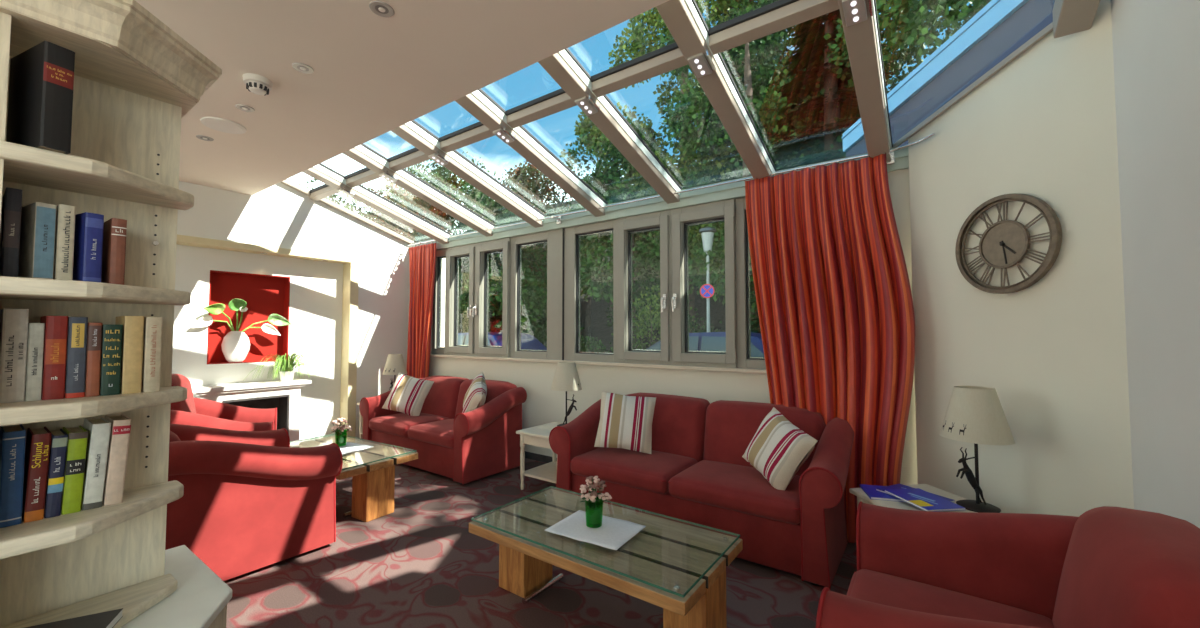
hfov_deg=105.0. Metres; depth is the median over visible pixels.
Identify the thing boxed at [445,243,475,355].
window
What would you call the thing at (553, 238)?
window
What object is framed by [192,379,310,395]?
mantel shelf
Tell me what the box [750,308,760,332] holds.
bush
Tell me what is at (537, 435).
side table
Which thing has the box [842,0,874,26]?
spotlight
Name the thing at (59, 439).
book
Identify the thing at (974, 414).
table lamp
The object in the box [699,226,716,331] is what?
street lamp
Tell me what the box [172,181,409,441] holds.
wall
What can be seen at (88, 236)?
book
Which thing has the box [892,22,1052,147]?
trim
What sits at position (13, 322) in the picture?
book
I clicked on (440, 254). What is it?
window
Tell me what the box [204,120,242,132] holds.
grille
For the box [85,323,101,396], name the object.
book
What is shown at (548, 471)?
shelf
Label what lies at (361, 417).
side table
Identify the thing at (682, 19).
rafter
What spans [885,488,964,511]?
magazine
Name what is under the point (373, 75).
ceiling
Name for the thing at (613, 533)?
mat
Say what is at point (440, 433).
seat cushion
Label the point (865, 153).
trim
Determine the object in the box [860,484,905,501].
magazine
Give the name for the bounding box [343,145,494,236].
rafter
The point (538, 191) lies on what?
tree
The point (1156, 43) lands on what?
wall
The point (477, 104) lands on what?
rafter
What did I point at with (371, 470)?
coffee table
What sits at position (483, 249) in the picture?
window
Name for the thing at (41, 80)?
book
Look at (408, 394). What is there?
cushion
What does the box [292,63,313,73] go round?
recessed light
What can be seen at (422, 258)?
curtain
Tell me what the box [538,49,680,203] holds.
rafter
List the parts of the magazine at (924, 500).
yellow panel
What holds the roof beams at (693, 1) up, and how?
attached to the wall at (1053, 350)
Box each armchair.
[165,424,342,580]
[170,374,276,430]
[816,501,1199,627]
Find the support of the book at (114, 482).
on the bookcase at (136, 78)
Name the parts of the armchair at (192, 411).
backrest, arm, arm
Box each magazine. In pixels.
[25,608,122,627]
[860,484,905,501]
[876,484,954,501]
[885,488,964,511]
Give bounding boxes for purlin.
[309,0,838,200]
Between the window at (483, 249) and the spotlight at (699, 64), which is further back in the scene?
the window at (483, 249)
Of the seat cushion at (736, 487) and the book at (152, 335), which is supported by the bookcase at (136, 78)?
the book at (152, 335)
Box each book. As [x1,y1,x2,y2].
[0,187,21,276]
[0,309,28,402]
[0,424,25,527]
[6,41,74,153]
[18,202,56,278]
[22,426,51,522]
[24,323,44,400]
[40,316,67,399]
[44,429,67,517]
[53,204,75,279]
[61,426,87,514]
[64,317,87,397]
[72,212,103,281]
[81,417,110,509]
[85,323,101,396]
[99,325,122,395]
[101,218,126,284]
[102,414,131,505]
[115,316,143,393]
[141,317,162,391]
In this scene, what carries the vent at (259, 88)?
attached to the smoke detector
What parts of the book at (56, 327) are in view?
spine panel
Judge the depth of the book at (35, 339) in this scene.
1.20 m
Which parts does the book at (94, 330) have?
spine panel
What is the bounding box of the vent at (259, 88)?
[246,82,268,95]
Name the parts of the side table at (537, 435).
leg, leg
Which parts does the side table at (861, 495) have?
leg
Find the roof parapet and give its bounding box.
[842,0,1054,156]
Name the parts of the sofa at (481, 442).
arm, backrest, backrest, arm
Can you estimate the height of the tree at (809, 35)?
9.520 m
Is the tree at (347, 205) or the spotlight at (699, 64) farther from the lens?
the tree at (347, 205)
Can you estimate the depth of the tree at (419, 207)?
14.58 m
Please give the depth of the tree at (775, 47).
14.69 m
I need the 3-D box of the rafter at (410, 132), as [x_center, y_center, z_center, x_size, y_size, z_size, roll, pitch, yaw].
[-1.267,-1.357,4.296,0.131,0.733,2.090,-2,-3,36]
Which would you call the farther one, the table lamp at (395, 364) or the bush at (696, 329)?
the bush at (696, 329)
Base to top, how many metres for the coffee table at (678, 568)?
0.436 m
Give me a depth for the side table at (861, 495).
2.47 m
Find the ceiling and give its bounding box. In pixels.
[135,0,668,194]
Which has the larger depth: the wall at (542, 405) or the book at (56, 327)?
the wall at (542, 405)
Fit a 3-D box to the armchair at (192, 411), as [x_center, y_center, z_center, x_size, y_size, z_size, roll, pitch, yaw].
[-3.290,1.032,3.920,0.883,1.052,1.035,2,-3,-34]
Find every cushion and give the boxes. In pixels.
[369,412,449,437]
[382,372,433,415]
[408,419,453,448]
[463,372,486,412]
[570,447,697,493]
[594,391,655,453]
[669,460,800,524]
[742,407,816,489]
[847,569,1053,627]
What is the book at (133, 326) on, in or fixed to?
on the bookcase at (136, 78)
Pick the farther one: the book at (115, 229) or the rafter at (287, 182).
the rafter at (287, 182)
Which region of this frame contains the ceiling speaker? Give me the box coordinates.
[200,117,246,133]
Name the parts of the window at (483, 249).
handle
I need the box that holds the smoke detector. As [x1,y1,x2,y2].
[243,73,272,95]
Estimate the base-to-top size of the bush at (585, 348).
1.473 m
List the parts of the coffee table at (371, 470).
leg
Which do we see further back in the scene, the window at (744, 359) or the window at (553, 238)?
the window at (553, 238)
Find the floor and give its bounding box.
[224,458,856,627]
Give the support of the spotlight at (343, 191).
attached to the rafter at (318, 172)
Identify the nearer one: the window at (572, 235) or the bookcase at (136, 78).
the bookcase at (136, 78)
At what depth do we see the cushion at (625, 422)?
3.54 m
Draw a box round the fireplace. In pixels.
[192,379,310,443]
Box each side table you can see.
[357,402,362,440]
[516,422,561,489]
[849,484,1001,512]
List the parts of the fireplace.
opening trim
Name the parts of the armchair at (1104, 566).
arm, arm, backrest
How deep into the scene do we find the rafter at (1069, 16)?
2.06 m
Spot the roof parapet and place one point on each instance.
(1001, 27)
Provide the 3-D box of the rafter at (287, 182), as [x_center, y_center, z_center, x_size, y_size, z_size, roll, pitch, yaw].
[-3.279,-1.339,5.739,0.050,0.653,2.090,-2,-3,36]
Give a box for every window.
[432,249,447,354]
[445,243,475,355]
[472,237,510,357]
[510,229,561,359]
[562,219,618,362]
[617,210,671,364]
[671,199,736,367]
[735,197,765,368]
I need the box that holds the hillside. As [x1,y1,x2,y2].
[458,200,725,352]
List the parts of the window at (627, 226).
handle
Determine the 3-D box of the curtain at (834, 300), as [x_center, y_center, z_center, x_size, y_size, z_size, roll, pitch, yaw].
[1.538,0.192,3.208,1.090,2.574,0.265,-2,-3,36]
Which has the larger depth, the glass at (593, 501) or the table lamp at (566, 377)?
the table lamp at (566, 377)
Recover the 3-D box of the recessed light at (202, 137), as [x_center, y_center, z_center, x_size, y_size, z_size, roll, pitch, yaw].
[-3.049,-1.355,3.550,0.106,0.007,0.106,-2,-3,36]
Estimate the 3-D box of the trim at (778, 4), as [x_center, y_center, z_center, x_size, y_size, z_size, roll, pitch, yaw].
[-0.818,-1.516,3.641,6.500,0.058,0.100,-2,-3,36]
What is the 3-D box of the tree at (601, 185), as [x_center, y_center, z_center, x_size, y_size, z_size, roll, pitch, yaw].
[0.830,-2.342,13.912,4.326,7.324,3.721,2,-3,-37]
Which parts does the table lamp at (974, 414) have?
stem, lamp shade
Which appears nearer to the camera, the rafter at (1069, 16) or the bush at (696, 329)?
the rafter at (1069, 16)
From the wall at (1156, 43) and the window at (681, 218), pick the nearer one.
the wall at (1156, 43)
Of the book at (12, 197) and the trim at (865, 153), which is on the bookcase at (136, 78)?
the book at (12, 197)
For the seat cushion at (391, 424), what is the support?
on the sofa at (481, 442)
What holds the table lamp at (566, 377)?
on the side table at (537, 435)
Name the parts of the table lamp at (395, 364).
lamp shade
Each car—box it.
[458,332,546,349]
[647,332,763,356]
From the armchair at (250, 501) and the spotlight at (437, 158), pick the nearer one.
the armchair at (250, 501)
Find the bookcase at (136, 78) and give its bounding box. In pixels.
[0,0,231,627]
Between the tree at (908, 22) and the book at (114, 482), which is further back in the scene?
the tree at (908, 22)
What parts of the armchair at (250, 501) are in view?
backrest, arm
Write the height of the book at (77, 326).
0.220 m
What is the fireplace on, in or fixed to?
on the floor
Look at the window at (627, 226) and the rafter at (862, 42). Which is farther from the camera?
the window at (627, 226)
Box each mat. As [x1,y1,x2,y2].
[323,442,373,453]
[545,510,645,549]
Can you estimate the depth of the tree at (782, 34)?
12.79 m
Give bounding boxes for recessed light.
[196,135,213,140]
[235,104,254,111]
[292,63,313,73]
[369,1,393,16]
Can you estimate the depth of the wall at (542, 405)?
4.42 m
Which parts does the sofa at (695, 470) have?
arm, backrest, backrest, arm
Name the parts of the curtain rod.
rod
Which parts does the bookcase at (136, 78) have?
shelf, shelf, shelf, shelf, shelf, cornice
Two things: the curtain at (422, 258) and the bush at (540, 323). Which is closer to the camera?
the curtain at (422, 258)
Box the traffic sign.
[700,284,713,297]
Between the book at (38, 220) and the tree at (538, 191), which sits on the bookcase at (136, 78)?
the book at (38, 220)
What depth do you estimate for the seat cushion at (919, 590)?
1.63 m
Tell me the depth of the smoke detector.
2.70 m
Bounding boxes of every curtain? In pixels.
[406,241,436,377]
[744,153,914,542]
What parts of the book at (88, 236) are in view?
spine panel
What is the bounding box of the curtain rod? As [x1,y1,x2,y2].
[407,133,934,245]
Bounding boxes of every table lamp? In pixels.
[382,354,406,389]
[551,362,581,425]
[940,386,1014,512]
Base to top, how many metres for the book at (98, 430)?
0.234 m
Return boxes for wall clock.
[955,193,1061,293]
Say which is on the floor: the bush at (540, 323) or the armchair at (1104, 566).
the armchair at (1104, 566)
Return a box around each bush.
[521,312,546,344]
[580,336,609,351]
[609,286,703,351]
[689,317,723,332]
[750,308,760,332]
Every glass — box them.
[331,417,351,445]
[580,476,611,527]
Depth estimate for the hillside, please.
15.35 m
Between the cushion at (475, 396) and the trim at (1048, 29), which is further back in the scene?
the cushion at (475, 396)
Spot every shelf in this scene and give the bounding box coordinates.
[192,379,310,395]
[522,461,556,482]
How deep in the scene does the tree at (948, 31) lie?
9.99 m
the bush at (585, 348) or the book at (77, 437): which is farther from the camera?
the bush at (585, 348)
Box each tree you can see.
[298,177,384,222]
[363,180,491,288]
[375,151,494,332]
[445,171,584,347]
[489,160,590,301]
[559,111,698,348]
[564,111,663,314]
[591,0,741,332]
[636,15,889,332]
[694,0,792,225]
[715,0,939,180]
[750,9,891,332]
[824,0,990,115]
[880,0,976,89]
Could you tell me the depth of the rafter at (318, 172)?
5.30 m
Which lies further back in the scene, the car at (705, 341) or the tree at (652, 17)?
the tree at (652, 17)
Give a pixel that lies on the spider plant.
(286, 374)
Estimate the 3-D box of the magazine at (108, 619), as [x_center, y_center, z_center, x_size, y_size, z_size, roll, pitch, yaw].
[-1.405,0.821,1.098,0.303,0.022,0.252,1,-3,-26]
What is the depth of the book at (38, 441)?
1.20 m
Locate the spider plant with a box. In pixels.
[247,353,325,381]
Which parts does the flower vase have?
flower, flower, stem, stem, stem, flower, stem, flower, flower, flower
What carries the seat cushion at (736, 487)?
on the sofa at (695, 470)
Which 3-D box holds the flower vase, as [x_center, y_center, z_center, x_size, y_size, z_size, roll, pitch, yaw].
[-3.966,0.184,5.082,0.250,0.689,0.914,-2,-3,36]
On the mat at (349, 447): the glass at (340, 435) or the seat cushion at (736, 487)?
the glass at (340, 435)
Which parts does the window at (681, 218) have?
handle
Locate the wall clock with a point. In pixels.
(1005, 243)
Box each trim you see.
[177,235,358,438]
[310,0,798,192]
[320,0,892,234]
[414,153,866,242]
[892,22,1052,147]
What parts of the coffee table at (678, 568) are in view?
leg, leg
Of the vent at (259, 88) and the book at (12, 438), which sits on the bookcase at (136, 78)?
the book at (12, 438)
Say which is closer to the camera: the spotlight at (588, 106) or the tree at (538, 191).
the spotlight at (588, 106)
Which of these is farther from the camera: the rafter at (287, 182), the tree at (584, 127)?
the tree at (584, 127)
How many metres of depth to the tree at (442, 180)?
18.72 m
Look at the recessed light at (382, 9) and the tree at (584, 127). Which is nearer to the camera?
the recessed light at (382, 9)
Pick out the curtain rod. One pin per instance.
(557, 218)
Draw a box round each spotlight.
[337,187,354,197]
[379,171,397,182]
[428,151,448,165]
[493,126,515,143]
[575,94,599,115]
[687,50,715,77]
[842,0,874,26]
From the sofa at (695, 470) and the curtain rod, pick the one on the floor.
the sofa at (695, 470)
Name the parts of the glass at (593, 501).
stem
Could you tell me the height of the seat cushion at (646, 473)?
0.152 m
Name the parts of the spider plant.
pot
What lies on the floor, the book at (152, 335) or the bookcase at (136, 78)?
the bookcase at (136, 78)
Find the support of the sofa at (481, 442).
on the floor
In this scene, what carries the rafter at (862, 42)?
on the wall at (542, 405)
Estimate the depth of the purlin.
2.86 m
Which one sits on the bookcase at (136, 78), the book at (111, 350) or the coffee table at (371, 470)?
the book at (111, 350)
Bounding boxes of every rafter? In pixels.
[281,179,413,243]
[303,164,450,243]
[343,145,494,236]
[391,121,543,227]
[455,90,606,216]
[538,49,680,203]
[656,0,774,178]
[838,0,891,161]
[1052,0,1099,37]
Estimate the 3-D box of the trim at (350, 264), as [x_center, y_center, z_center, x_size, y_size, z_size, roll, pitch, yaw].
[-4.128,0.408,4.665,0.220,2.360,3.190,-2,-3,36]
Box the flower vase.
[189,299,291,361]
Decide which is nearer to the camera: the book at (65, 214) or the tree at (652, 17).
the book at (65, 214)
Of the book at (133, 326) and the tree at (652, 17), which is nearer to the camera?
the book at (133, 326)
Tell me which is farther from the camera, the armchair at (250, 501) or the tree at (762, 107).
the tree at (762, 107)
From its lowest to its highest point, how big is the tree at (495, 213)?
6.581 m
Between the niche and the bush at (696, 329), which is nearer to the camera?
the niche
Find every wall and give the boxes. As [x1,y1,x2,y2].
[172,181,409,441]
[410,147,917,484]
[908,0,1133,516]
[1111,0,1199,527]
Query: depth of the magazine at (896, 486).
2.53 m
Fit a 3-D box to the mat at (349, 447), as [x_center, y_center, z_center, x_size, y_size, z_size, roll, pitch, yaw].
[-2.158,1.117,3.845,0.422,0.005,0.305,-1,-3,28]
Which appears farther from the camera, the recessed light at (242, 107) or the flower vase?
the flower vase
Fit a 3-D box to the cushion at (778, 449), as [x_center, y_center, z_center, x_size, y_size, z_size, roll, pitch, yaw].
[1.116,0.852,2.897,0.246,0.484,0.508,1,-2,-21]
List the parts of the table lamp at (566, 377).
stem, lamp shade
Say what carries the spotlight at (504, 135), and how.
attached to the rafter at (477, 104)
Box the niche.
[207,270,289,363]
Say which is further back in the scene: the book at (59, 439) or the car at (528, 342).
the car at (528, 342)
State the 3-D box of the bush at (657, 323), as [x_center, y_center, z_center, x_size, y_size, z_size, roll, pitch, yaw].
[1.499,0.617,11.485,2.886,2.798,2.086,-1,-3,33]
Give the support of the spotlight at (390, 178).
attached to the rafter at (361, 154)
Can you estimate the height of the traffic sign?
0.304 m
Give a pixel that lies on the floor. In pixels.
(419, 564)
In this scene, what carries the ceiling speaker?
attached to the ceiling
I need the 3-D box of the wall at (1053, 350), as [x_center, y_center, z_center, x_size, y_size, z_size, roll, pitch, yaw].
[2.234,0.036,2.518,0.150,2.930,1.089,0,-2,-9]
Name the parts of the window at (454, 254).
handle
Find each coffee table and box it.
[290,434,417,521]
[469,486,742,627]
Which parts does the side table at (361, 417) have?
leg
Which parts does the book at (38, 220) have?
spine panel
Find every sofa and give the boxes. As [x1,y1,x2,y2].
[359,375,526,483]
[549,392,853,588]
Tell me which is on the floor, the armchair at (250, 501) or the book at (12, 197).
the armchair at (250, 501)
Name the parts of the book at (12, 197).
spine panel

